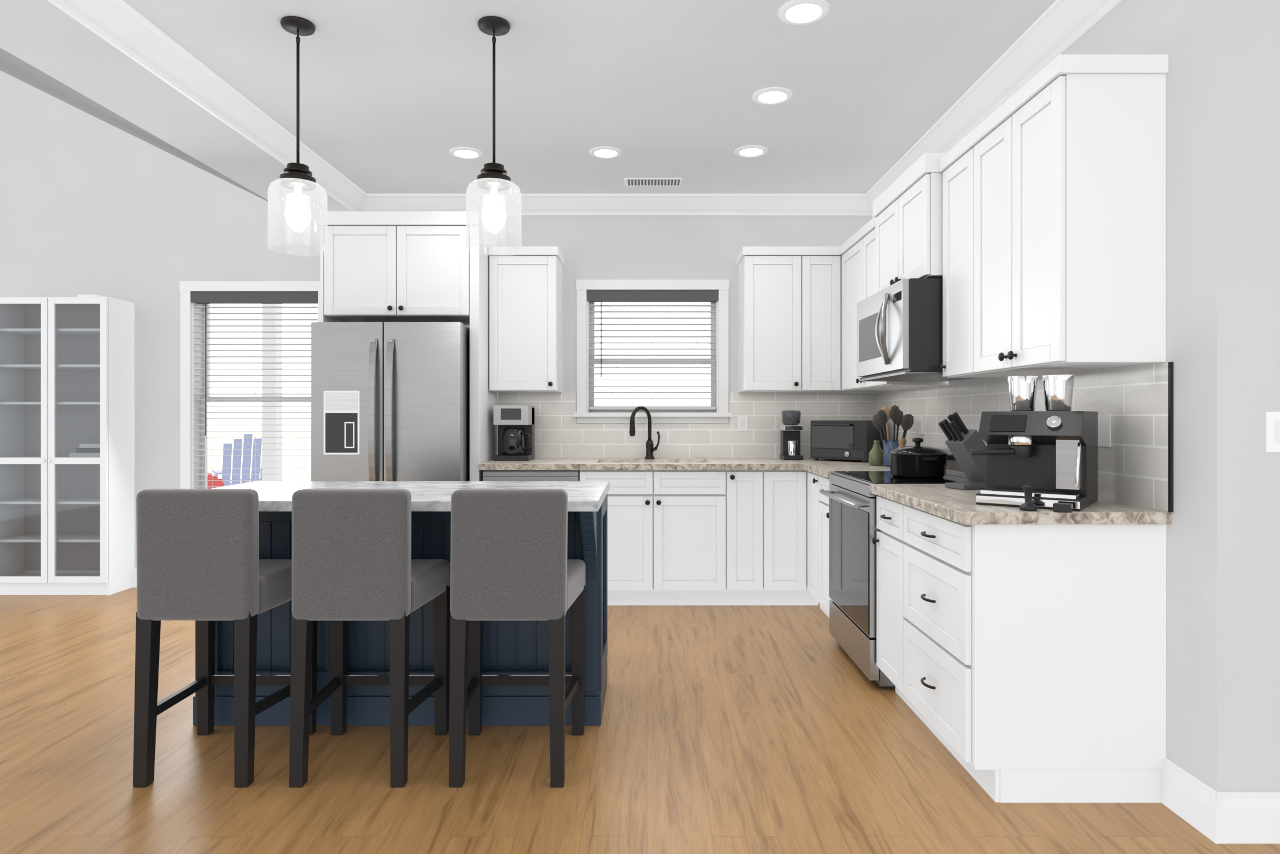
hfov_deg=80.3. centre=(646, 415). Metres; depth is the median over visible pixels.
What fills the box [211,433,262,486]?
chair
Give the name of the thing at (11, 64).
ceiling
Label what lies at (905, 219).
upper cabinet
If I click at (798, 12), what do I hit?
recessed light
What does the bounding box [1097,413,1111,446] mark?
outlet
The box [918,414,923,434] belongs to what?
outlet
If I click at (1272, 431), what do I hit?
light switch
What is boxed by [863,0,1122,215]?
crown molding
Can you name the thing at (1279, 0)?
wall
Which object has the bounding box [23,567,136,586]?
baseboard
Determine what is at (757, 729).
floor
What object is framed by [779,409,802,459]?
coffee grinder
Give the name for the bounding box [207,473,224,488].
chair
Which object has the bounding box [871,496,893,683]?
base cabinet
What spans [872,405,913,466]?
utensil crock
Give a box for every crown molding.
[47,0,368,211]
[368,193,865,215]
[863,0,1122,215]
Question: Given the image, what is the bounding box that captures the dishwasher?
[482,469,579,480]
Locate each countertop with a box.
[214,480,609,511]
[478,458,869,469]
[802,462,890,478]
[869,483,1171,526]
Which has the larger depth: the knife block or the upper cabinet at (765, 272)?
the upper cabinet at (765, 272)
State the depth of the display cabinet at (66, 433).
5.24 m
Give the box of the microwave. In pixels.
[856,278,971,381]
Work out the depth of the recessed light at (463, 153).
4.48 m
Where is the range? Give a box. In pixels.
[819,447,977,687]
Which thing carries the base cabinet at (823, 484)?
on the floor
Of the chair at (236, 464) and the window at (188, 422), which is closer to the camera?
the window at (188, 422)
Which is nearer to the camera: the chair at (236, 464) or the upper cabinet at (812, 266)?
the upper cabinet at (812, 266)
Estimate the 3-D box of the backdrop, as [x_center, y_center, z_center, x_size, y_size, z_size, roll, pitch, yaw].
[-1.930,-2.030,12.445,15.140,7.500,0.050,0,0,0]
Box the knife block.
[938,412,987,489]
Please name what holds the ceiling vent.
in the ceiling at (395, 96)
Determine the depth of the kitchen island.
3.00 m
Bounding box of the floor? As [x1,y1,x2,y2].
[0,586,1279,853]
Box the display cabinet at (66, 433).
[0,294,134,594]
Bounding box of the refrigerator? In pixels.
[311,321,469,480]
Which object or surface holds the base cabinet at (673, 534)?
on the floor
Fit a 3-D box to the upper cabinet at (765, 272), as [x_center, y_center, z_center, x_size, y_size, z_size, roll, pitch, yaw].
[0.877,-0.653,5.252,0.446,0.967,0.333,0,0,0]
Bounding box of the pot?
[889,437,947,478]
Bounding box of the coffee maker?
[493,405,534,460]
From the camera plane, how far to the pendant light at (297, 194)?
2.97 m
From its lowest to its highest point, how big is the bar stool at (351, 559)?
0.976 m
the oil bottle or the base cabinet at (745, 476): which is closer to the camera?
the oil bottle
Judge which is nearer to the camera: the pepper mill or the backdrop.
the pepper mill
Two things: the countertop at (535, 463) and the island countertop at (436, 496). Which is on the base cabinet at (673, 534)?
the countertop at (535, 463)
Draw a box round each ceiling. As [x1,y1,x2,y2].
[0,47,267,201]
[123,0,1056,193]
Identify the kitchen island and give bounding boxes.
[193,493,607,725]
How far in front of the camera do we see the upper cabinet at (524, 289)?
5.09 m
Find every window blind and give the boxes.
[190,291,318,488]
[586,290,718,409]
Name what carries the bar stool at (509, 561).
on the floor
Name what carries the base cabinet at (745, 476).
on the floor
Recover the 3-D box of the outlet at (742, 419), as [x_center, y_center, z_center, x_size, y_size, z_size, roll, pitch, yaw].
[0.685,0.050,5.408,0.072,0.116,0.006,0,0,0]
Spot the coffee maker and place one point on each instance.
(516, 432)
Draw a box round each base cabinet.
[579,469,738,605]
[738,469,752,605]
[752,467,797,605]
[797,467,818,605]
[818,476,831,617]
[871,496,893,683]
[893,501,1166,802]
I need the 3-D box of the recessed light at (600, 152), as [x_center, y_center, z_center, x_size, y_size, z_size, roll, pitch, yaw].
[-0.243,-1.554,4.480,0.195,0.009,0.195,0,0,-45]
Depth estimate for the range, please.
3.61 m
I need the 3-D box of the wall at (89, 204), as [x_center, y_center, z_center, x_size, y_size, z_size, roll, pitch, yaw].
[-2.855,-1.380,5.495,9.290,5.201,0.150,0,0,0]
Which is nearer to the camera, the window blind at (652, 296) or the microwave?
the microwave
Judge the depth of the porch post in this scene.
7.82 m
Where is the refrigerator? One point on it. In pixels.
(390, 401)
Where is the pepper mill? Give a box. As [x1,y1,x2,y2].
[897,437,906,447]
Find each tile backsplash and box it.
[498,392,872,457]
[872,361,1173,512]
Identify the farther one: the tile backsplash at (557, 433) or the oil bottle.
the tile backsplash at (557, 433)
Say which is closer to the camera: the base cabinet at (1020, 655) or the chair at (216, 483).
the base cabinet at (1020, 655)
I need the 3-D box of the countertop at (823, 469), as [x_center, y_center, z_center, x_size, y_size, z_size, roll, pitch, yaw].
[1.313,0.319,4.448,0.652,0.040,0.648,0,0,0]
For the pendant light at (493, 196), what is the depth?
2.96 m
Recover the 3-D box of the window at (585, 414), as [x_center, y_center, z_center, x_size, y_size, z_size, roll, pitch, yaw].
[0.041,-0.462,5.470,1.122,1.021,0.200,0,0,0]
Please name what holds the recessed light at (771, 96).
in the ceiling at (395, 96)
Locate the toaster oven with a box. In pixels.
[810,420,886,462]
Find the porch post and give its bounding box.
[262,303,282,480]
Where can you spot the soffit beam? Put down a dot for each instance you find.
(49, 38)
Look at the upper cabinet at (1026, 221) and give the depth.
2.39 m
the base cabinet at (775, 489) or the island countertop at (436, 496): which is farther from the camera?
the base cabinet at (775, 489)
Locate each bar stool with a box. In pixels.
[132,488,317,787]
[288,488,450,787]
[449,488,585,787]
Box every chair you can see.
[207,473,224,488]
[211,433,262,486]
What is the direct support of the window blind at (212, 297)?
attached to the window at (188, 422)
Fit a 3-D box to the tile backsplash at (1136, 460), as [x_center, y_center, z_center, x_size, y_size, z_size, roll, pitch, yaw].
[1.635,0.065,3.890,0.010,0.468,3.060,0,0,0]
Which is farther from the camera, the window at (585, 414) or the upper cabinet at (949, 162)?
the window at (585, 414)
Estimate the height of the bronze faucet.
0.369 m
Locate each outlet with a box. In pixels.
[738,414,747,431]
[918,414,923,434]
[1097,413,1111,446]
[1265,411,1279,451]
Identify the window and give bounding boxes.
[179,280,320,488]
[573,279,731,422]
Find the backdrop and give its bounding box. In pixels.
[207,302,710,485]
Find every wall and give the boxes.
[0,70,873,567]
[879,0,1278,791]
[1278,0,1279,791]
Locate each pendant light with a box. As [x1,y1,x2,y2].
[267,15,327,256]
[466,15,521,255]
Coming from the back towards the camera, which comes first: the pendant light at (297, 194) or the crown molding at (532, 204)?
the crown molding at (532, 204)
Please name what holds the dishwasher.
on the floor
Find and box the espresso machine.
[969,374,1097,512]
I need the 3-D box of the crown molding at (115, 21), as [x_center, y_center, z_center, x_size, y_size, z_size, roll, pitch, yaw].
[-2.017,-1.498,1.210,0.105,0.125,8.420,0,0,0]
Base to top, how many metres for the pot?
0.190 m
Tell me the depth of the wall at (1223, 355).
2.18 m
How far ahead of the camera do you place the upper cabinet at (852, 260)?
4.87 m
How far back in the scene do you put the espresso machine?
2.55 m
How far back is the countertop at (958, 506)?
2.41 m
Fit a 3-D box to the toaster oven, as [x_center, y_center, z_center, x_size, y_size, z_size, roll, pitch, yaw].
[1.353,0.164,5.116,0.400,0.270,0.357,0,0,40]
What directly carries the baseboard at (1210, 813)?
attached to the wall at (1279, 0)
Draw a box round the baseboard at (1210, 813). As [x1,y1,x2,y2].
[1200,781,1279,843]
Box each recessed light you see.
[449,147,483,159]
[589,146,622,159]
[734,145,768,157]
[752,87,792,104]
[777,0,829,25]
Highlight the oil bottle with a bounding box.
[868,440,883,465]
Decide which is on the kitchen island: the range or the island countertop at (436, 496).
the island countertop at (436, 496)
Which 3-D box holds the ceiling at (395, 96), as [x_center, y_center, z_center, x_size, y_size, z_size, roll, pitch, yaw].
[1.385,-1.610,1.210,6.910,0.100,8.420,0,0,0]
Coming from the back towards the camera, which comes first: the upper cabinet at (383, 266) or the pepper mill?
the upper cabinet at (383, 266)
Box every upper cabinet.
[320,211,491,327]
[486,243,563,393]
[736,246,792,392]
[792,246,849,392]
[833,218,947,391]
[871,152,940,295]
[938,140,960,382]
[960,54,1168,377]
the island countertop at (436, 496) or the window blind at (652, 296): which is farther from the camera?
the window blind at (652, 296)
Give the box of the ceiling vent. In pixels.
[624,177,682,185]
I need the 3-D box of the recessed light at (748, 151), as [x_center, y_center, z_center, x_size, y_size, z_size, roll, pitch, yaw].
[0.614,-1.554,4.460,0.195,0.009,0.195,0,0,-45]
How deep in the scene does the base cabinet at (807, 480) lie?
4.80 m
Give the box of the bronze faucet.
[629,405,659,458]
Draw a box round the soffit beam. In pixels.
[0,0,349,210]
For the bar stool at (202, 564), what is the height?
0.976 m

